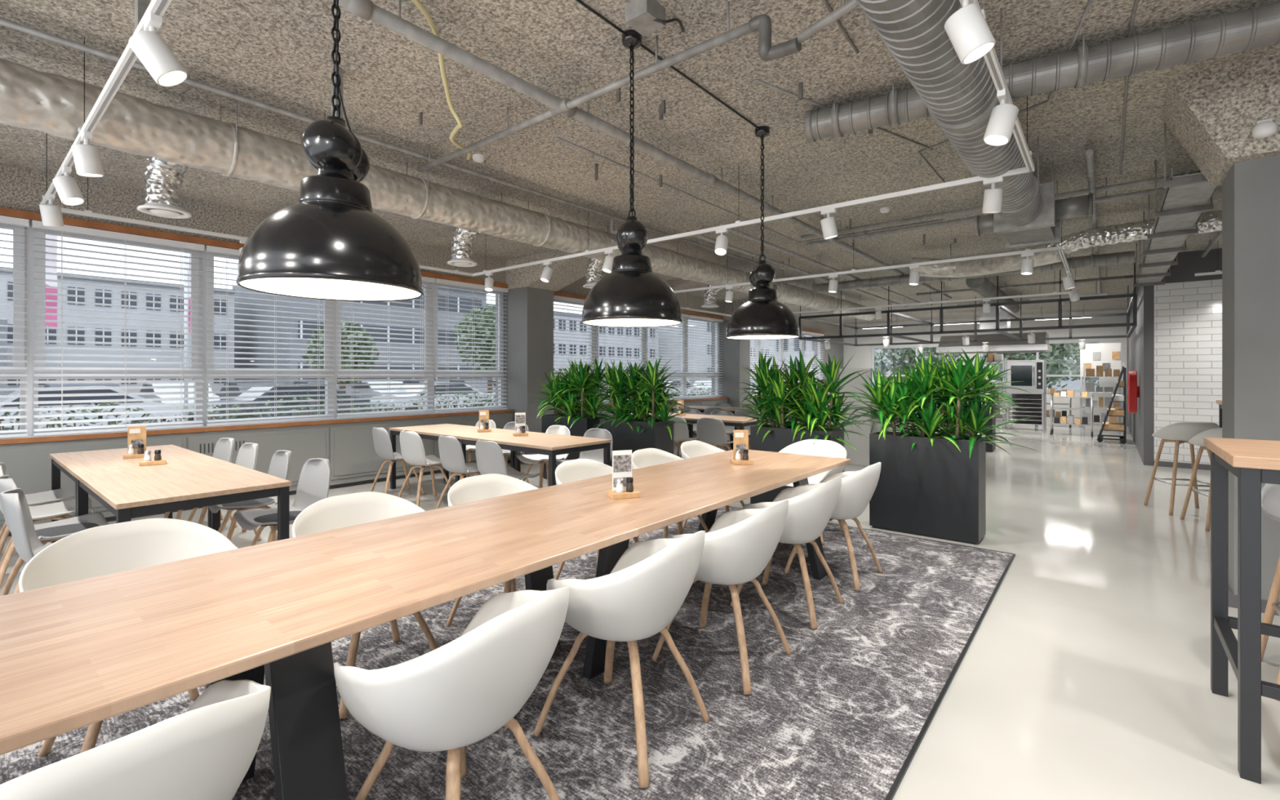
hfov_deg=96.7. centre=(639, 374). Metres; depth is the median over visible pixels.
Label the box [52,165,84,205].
track spotlight
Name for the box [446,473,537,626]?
armchair
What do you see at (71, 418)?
hedge
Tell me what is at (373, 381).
parked car
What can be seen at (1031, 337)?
track spotlight
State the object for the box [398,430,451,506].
chair
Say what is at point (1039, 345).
extractor hood
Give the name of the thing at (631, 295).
pendant lamp
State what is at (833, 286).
track spotlight
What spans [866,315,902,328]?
kitchen ceiling light
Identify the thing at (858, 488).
armchair
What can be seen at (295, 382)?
parked car
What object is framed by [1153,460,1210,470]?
baseboard
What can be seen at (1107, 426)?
display rack
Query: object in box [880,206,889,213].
smoke detector
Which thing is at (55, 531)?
chair
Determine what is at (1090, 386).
shelving
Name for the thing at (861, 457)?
partition panel
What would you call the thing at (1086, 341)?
window
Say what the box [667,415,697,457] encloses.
chair
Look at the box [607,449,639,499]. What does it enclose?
card holder
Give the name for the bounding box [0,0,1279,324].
ceiling
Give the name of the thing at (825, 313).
kitchen ceiling light
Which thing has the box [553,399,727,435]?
radiator cover
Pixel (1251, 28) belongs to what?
ventilation duct
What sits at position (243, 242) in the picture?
track spotlight
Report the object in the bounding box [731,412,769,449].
chair
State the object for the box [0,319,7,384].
office building
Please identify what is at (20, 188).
wall
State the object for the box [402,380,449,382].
parked car
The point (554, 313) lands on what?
office building
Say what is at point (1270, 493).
bar stool
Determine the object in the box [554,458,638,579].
armchair
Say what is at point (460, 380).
parked car
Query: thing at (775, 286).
pipe
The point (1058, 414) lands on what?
trolley
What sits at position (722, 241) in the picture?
track spotlight
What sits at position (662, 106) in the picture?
hanger
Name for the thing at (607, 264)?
track spotlight
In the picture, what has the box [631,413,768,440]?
table
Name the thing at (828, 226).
track spotlight
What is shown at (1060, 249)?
track
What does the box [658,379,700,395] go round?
parked car
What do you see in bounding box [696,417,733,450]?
chair
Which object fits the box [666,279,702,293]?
ceiling beam
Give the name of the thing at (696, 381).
parked car
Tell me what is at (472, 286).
blind
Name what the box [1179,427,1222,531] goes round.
bar stool
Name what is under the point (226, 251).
blind
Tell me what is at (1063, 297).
kitchen ceiling light
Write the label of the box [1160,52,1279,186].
ceiling beam
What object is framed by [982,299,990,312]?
track spotlight
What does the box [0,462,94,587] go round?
chair
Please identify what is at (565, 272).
ceiling beam
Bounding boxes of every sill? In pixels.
[0,408,514,444]
[561,396,728,408]
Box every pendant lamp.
[235,0,423,301]
[581,29,682,327]
[725,125,799,339]
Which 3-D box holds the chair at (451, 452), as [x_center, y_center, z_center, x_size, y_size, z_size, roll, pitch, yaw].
[-1.768,0.999,5.764,0.504,0.806,0.507,0,0,45]
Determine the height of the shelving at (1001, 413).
1.300 m
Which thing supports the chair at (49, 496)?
on the floor
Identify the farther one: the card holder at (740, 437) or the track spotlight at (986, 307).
the track spotlight at (986, 307)
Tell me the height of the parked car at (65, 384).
1.420 m
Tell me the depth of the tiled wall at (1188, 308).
8.52 m
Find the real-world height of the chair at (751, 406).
0.806 m
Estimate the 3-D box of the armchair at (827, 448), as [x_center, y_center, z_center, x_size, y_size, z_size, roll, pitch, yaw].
[1.478,0.990,4.989,0.609,0.797,0.562,0,0,39]
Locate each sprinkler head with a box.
[134,0,150,63]
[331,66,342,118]
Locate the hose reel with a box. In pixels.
[1128,370,1139,413]
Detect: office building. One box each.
[0,266,235,394]
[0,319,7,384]
[232,284,488,384]
[486,304,658,381]
[658,320,768,385]
[768,334,1098,390]
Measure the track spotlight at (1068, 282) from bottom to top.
0.229 m
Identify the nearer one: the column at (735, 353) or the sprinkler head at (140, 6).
the sprinkler head at (140, 6)
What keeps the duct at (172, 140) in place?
hanging from the ceiling
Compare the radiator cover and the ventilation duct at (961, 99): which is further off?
the radiator cover
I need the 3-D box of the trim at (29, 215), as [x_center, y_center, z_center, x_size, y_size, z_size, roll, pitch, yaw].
[-4.334,-1.427,6.495,0.059,0.065,6.950,0,0,39]
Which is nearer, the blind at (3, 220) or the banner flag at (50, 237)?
the blind at (3, 220)
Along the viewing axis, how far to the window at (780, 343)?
17.13 m
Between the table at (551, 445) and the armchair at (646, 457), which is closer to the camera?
the armchair at (646, 457)
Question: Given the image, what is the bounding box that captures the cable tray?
[1133,121,1217,286]
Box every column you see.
[507,286,553,464]
[721,320,750,430]
[1222,155,1279,602]
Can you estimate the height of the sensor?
0.100 m
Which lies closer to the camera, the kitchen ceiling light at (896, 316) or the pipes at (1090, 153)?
the pipes at (1090, 153)
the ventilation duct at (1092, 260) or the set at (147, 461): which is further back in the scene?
the ventilation duct at (1092, 260)
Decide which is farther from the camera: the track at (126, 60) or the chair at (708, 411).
the chair at (708, 411)
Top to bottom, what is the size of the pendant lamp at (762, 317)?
1.569 m
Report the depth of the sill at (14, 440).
6.12 m
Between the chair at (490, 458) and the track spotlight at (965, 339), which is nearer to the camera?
the chair at (490, 458)
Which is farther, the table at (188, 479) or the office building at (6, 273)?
the office building at (6, 273)
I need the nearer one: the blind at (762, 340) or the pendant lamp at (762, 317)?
the pendant lamp at (762, 317)
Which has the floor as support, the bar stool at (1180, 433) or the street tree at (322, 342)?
the bar stool at (1180, 433)
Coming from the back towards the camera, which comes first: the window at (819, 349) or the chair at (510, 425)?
the window at (819, 349)
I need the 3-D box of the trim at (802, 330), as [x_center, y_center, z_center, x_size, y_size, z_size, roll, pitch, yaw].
[4.367,-1.427,17.109,0.059,0.065,6.000,0,0,39]
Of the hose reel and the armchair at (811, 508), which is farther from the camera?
the hose reel
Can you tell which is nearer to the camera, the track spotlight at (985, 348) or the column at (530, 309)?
the column at (530, 309)
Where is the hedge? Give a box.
[0,382,754,430]
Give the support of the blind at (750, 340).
attached to the window at (756, 343)
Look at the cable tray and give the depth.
5.14 m
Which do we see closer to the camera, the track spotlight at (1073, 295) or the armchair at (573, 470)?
the armchair at (573, 470)
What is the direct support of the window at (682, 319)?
in the wall at (20, 188)
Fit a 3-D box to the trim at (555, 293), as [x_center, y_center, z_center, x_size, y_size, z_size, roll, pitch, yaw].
[0.167,-1.427,11.986,0.059,0.065,6.050,0,0,39]
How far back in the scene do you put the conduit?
3.17 m
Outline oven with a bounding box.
[1006,360,1046,431]
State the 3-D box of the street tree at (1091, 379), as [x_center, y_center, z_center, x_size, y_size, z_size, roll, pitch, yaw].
[20.063,-0.756,23.627,4.078,4.913,4.072,0,0,39]
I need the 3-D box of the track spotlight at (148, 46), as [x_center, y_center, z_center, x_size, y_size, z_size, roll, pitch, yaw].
[-1.769,-1.185,2.090,0.167,0.230,0.113,0,0,-24]
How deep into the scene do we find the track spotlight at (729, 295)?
8.35 m
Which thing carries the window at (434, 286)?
in the wall at (20, 188)
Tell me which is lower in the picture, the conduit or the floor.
the floor
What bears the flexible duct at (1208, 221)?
hanging from the ceiling
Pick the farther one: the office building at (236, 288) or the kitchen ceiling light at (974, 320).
the office building at (236, 288)
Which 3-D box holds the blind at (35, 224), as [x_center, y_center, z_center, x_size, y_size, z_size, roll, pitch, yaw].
[-5.075,-0.421,5.608,0.060,1.938,1.260,0,0,39]
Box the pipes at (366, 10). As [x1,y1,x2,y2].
[0,0,951,299]
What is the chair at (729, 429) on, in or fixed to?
on the floor
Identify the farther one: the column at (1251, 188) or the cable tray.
the cable tray
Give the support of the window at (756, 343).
in the wall at (20, 188)
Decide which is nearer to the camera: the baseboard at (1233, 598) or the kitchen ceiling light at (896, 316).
the baseboard at (1233, 598)
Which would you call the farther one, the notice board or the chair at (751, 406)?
the notice board
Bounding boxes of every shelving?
[979,353,1006,427]
[994,381,1010,414]
[1083,362,1124,430]
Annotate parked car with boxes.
[0,383,9,398]
[0,385,184,430]
[44,382,119,387]
[137,382,220,414]
[208,383,371,420]
[215,381,284,399]
[293,381,362,397]
[350,380,403,397]
[369,382,495,411]
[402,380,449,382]
[448,379,495,393]
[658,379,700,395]
[693,380,711,395]
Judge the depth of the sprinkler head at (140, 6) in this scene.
2.50 m
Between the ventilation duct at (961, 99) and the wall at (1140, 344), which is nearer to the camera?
the ventilation duct at (961, 99)
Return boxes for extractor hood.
[936,302,1052,354]
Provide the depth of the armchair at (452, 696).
1.41 m
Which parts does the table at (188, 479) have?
frame, frame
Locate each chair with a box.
[0,462,75,555]
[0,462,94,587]
[0,475,109,595]
[0,488,53,563]
[163,437,237,527]
[186,442,261,541]
[208,449,292,541]
[234,457,331,546]
[370,426,425,494]
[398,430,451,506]
[435,434,481,508]
[449,419,496,477]
[475,439,541,479]
[501,422,529,483]
[515,425,570,488]
[555,428,613,465]
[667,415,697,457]
[673,405,691,446]
[684,408,701,437]
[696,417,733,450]
[703,407,730,449]
[710,410,734,449]
[713,403,730,439]
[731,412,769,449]
[733,408,751,428]
[737,404,755,430]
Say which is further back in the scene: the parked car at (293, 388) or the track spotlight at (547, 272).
the parked car at (293, 388)
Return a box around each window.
[0,223,29,435]
[29,221,202,435]
[202,250,332,426]
[332,281,431,418]
[431,282,503,413]
[553,299,594,377]
[594,326,644,402]
[644,316,684,398]
[684,317,719,397]
[750,339,758,394]
[758,339,782,376]
[782,333,802,382]
[802,333,820,383]
[871,345,963,387]
[977,340,1102,391]
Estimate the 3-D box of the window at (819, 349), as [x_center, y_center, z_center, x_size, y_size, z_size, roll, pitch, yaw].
[5.685,-0.420,18.938,0.100,1.960,1.500,0,0,39]
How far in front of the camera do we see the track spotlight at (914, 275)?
6.75 m
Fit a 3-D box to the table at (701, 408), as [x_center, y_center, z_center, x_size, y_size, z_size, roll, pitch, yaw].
[1.985,1.025,10.915,2.870,0.750,0.800,0,0,39]
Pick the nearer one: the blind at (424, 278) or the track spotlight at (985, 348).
the blind at (424, 278)
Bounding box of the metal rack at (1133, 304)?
[798,259,1137,346]
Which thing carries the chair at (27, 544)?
on the floor
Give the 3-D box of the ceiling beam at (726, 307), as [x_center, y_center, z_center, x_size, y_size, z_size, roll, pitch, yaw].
[3.105,-1.615,13.883,2.200,0.470,0.650,0,0,39]
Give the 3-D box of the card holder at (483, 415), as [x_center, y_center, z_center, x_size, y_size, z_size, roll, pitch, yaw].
[-1.781,0.527,6.503,0.150,0.245,0.100,0,0,-21]
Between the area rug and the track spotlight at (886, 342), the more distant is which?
the track spotlight at (886, 342)
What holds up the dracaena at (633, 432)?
on the floor
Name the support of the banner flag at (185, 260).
on the ground
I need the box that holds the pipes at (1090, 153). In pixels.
[683,149,1222,307]
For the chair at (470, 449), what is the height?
0.806 m
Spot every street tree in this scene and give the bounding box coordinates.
[301,319,379,392]
[453,304,495,393]
[874,346,961,383]
[980,342,1093,389]
[1061,342,1098,389]
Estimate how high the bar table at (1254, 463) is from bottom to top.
1.120 m
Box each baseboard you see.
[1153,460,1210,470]
[1228,585,1279,616]
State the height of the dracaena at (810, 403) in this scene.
1.682 m
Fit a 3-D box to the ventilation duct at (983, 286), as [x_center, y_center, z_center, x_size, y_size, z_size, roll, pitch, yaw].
[7.212,-1.643,11.479,0.289,0.414,5.100,0,0,39]
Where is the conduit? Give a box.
[555,0,1138,242]
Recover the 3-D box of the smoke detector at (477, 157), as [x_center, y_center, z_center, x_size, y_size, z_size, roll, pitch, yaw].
[-1.364,-1.825,4.803,0.104,0.050,0.104,0,0,39]
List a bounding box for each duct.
[0,57,875,320]
[804,0,1279,142]
[811,247,1135,293]
[855,0,1093,248]
[909,209,1222,277]
[965,276,1019,313]
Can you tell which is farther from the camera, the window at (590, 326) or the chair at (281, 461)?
the window at (590, 326)
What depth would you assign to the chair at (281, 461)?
4.29 m
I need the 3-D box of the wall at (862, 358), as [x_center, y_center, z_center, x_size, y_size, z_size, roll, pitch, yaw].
[10.651,-0.225,18.552,7.950,3.250,0.200,0,0,39]
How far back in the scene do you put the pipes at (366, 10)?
3.32 m
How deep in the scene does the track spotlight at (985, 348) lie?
13.36 m
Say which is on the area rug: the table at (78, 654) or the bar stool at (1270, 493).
the table at (78, 654)
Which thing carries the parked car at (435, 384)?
on the ground
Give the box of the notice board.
[1079,342,1120,426]
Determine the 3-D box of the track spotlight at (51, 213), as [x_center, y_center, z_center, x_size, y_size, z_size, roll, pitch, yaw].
[-4.261,-1.185,4.120,0.108,0.230,0.145,0,0,-20]
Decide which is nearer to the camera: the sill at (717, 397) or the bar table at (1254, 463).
the bar table at (1254, 463)
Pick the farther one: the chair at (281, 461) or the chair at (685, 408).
the chair at (685, 408)
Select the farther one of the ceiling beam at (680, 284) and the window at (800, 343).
the window at (800, 343)
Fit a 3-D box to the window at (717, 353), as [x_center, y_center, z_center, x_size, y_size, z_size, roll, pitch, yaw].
[1.497,-0.420,13.829,0.100,1.960,1.512,0,0,39]
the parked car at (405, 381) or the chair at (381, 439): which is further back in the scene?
the parked car at (405, 381)
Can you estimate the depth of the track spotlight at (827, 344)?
12.09 m
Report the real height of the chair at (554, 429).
0.806 m
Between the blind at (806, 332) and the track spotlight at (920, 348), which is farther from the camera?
the blind at (806, 332)
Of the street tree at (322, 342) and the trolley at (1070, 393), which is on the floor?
the trolley at (1070, 393)
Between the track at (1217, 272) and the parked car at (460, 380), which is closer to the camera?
the track at (1217, 272)
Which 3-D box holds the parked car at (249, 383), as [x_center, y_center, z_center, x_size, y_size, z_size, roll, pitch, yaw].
[-16.069,0.990,23.776,4.300,1.420,1.760,0,0,39]
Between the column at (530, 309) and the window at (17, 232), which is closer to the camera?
the window at (17, 232)
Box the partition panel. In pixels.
[839,368,871,466]
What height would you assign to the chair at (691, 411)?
0.806 m
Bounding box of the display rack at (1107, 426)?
[1097,366,1126,443]
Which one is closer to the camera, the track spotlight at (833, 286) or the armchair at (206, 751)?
the armchair at (206, 751)
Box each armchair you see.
[0,679,271,799]
[18,518,238,756]
[292,491,438,719]
[333,586,569,799]
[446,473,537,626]
[533,530,709,787]
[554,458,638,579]
[631,448,708,543]
[652,499,791,694]
[680,440,744,529]
[730,475,843,628]
[778,439,846,544]
[783,462,882,591]
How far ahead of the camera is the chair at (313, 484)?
4.00 m
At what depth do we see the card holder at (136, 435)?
4.47 m
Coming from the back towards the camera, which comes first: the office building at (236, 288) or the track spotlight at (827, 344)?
the office building at (236, 288)
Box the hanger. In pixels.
[418,81,1072,267]
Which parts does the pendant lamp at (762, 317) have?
chain, lamp shade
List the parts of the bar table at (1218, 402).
frame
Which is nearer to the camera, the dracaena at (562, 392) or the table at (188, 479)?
the table at (188, 479)
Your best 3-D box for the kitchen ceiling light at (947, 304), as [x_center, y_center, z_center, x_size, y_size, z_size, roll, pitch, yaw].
[6.528,-1.672,13.010,1.240,0.356,0.180,0,0,39]
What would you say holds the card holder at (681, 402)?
on the table at (728, 420)
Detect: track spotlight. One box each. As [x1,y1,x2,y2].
[39,193,63,226]
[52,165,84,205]
[71,129,103,177]
[128,12,187,86]
[239,240,245,253]
[484,272,493,291]
[540,262,552,282]
[601,249,614,272]
[714,228,728,255]
[724,286,733,302]
[820,208,838,239]
[824,338,830,349]
[827,274,838,293]
[875,307,881,319]
[883,336,889,347]
[908,265,919,285]
[918,343,923,353]
[944,0,995,64]
[962,333,969,345]
[982,176,1003,213]
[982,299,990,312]
[982,342,988,351]
[983,88,1018,146]
[1020,252,1034,275]
[1027,329,1035,343]
[1062,270,1075,289]
[1068,287,1079,301]
[1079,338,1085,349]
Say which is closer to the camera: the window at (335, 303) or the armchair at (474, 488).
the armchair at (474, 488)
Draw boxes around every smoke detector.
[471,153,484,163]
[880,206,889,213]
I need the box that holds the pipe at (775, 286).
[761,259,777,289]
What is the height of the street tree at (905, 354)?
4.858 m
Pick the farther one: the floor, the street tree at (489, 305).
the street tree at (489, 305)
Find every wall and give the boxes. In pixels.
[0,164,843,407]
[0,412,512,536]
[843,309,1127,425]
[1127,257,1154,466]
[1154,248,1222,464]
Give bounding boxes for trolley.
[1035,387,1071,427]
[1049,390,1093,436]
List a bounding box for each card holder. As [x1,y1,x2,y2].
[123,426,146,458]
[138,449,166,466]
[476,409,491,432]
[512,412,528,436]
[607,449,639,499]
[675,400,685,415]
[730,430,752,464]
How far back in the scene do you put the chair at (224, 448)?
5.41 m
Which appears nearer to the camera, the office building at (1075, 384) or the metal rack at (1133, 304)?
the metal rack at (1133, 304)
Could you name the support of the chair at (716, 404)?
on the floor
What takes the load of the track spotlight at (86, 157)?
hanging from the track at (126, 60)
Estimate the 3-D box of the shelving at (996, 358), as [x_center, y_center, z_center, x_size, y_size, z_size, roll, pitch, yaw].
[9.484,0.394,15.339,0.620,2.013,0.450,0,0,39]
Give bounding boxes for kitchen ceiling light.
[802,312,836,315]
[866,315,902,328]
[895,293,956,310]
[933,320,979,325]
[1029,295,1069,300]
[1035,303,1091,319]
[1079,293,1107,297]
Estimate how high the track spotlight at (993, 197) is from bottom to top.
0.228 m
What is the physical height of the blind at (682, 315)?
1.938 m
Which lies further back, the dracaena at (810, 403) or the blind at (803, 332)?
the blind at (803, 332)
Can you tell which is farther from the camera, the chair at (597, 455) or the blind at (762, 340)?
the blind at (762, 340)
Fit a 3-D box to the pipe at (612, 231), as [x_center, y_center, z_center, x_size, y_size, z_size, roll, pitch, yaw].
[-0.234,-1.590,6.334,0.250,0.520,0.060,0,0,39]
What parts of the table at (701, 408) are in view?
frame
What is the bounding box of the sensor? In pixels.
[1251,118,1277,138]
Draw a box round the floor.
[0,419,1279,799]
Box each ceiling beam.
[506,249,590,291]
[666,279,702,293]
[721,298,795,319]
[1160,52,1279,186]
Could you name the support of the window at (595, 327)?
in the wall at (20, 188)
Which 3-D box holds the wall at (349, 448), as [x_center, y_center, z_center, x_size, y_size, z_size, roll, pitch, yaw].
[-4.285,0.999,6.448,0.190,0.803,6.940,0,0,39]
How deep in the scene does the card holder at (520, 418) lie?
6.10 m
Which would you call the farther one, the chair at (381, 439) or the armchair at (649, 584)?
the chair at (381, 439)
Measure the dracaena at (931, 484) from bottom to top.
1.639 m
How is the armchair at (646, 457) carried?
on the area rug
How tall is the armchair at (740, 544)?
0.797 m
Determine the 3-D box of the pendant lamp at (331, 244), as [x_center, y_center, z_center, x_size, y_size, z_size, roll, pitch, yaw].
[-1.020,-1.065,1.910,0.547,1.569,0.547,0,0,-25]
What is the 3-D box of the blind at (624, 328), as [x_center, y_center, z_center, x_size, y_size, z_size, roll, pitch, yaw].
[-0.321,-0.421,11.408,0.060,1.938,1.492,0,0,39]
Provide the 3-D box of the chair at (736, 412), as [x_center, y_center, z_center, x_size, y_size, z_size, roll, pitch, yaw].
[1.996,0.999,10.243,0.504,0.806,0.507,0,0,42]
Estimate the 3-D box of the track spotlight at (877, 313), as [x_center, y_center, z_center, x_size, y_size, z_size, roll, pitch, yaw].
[4.601,-1.186,10.976,0.110,0.228,0.132,0,0,39]
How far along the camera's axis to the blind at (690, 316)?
13.69 m
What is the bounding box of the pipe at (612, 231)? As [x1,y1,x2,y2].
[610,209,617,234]
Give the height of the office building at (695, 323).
12.550 m
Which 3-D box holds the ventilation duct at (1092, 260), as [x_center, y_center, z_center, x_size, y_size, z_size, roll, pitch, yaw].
[4.958,-1.678,9.124,4.500,0.344,0.190,0,0,39]
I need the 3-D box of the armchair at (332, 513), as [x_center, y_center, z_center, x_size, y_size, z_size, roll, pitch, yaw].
[-1.245,0.990,2.638,0.562,0.797,0.609,0,0,42]
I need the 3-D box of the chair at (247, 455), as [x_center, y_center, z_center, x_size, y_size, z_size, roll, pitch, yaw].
[-3.513,0.999,4.784,0.504,0.806,0.507,0,0,41]
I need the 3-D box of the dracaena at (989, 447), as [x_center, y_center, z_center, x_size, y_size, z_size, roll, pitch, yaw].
[6.189,0.559,10.704,1.063,1.682,1.563,0,0,-35]
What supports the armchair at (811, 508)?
on the area rug
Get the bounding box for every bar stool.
[1143,422,1218,515]
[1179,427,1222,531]
[1261,483,1279,701]
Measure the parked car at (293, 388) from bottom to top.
1.420 m
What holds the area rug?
on the floor
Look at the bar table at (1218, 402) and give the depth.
6.29 m
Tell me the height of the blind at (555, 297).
1.938 m
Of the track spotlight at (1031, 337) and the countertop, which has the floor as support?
the countertop
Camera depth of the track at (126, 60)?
3.87 m
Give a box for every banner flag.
[45,234,57,326]
[183,253,191,421]
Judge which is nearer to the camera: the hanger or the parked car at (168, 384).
the hanger
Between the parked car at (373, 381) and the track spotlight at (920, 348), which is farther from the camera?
the parked car at (373, 381)
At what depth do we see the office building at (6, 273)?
35.86 m
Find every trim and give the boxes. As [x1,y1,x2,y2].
[0,207,507,288]
[553,291,723,319]
[801,328,824,333]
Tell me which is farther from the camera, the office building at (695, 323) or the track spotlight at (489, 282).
the office building at (695, 323)
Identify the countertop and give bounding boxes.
[815,392,928,433]
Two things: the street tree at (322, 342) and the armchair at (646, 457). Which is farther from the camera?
the street tree at (322, 342)
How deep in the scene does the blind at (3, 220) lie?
5.03 m
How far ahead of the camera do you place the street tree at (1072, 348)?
21.43 m
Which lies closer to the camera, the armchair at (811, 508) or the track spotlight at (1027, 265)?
the armchair at (811, 508)
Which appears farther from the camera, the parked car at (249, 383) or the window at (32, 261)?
the parked car at (249, 383)
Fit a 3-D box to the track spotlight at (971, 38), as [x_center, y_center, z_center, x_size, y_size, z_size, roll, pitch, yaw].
[1.119,-1.185,1.933,0.152,0.231,0.113,0,0,13]
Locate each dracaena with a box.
[530,357,617,479]
[573,355,697,466]
[728,347,872,519]
[840,348,1043,544]
[937,363,1017,452]
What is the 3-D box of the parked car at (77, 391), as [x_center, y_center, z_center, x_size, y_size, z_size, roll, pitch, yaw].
[-13.939,0.990,13.755,1.760,1.420,4.300,0,0,39]
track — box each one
[40,0,1034,276]
[673,219,1077,316]
[1194,270,1222,275]
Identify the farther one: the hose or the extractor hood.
the extractor hood
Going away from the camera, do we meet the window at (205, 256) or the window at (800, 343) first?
the window at (205, 256)
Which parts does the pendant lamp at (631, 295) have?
lamp shade, chain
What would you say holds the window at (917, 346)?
in the wall at (862, 358)
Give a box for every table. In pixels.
[0,449,850,799]
[49,444,291,542]
[389,423,611,488]
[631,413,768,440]
[671,405,798,449]
[1204,437,1279,783]
[1216,400,1222,427]
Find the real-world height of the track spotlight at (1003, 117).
0.230 m
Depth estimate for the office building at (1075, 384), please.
57.76 m
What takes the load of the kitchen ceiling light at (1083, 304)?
hanging from the ceiling
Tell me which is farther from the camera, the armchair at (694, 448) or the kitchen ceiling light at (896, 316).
the kitchen ceiling light at (896, 316)
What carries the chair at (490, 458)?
on the floor
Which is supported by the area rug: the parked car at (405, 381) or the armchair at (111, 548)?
the armchair at (111, 548)
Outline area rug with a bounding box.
[0,506,1015,799]
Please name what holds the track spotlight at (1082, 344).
hanging from the metal rack at (1133, 304)
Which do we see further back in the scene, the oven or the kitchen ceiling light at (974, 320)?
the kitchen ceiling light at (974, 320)
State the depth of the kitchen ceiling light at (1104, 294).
11.04 m
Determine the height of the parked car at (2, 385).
1.420 m
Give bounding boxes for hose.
[411,0,471,159]
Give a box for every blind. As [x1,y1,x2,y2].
[0,215,29,437]
[31,220,204,435]
[204,244,334,426]
[336,275,435,418]
[434,278,508,413]
[553,295,597,379]
[598,326,648,403]
[647,313,688,399]
[688,315,723,398]
[750,340,761,395]
[760,339,785,377]
[784,331,805,381]
[804,331,823,388]

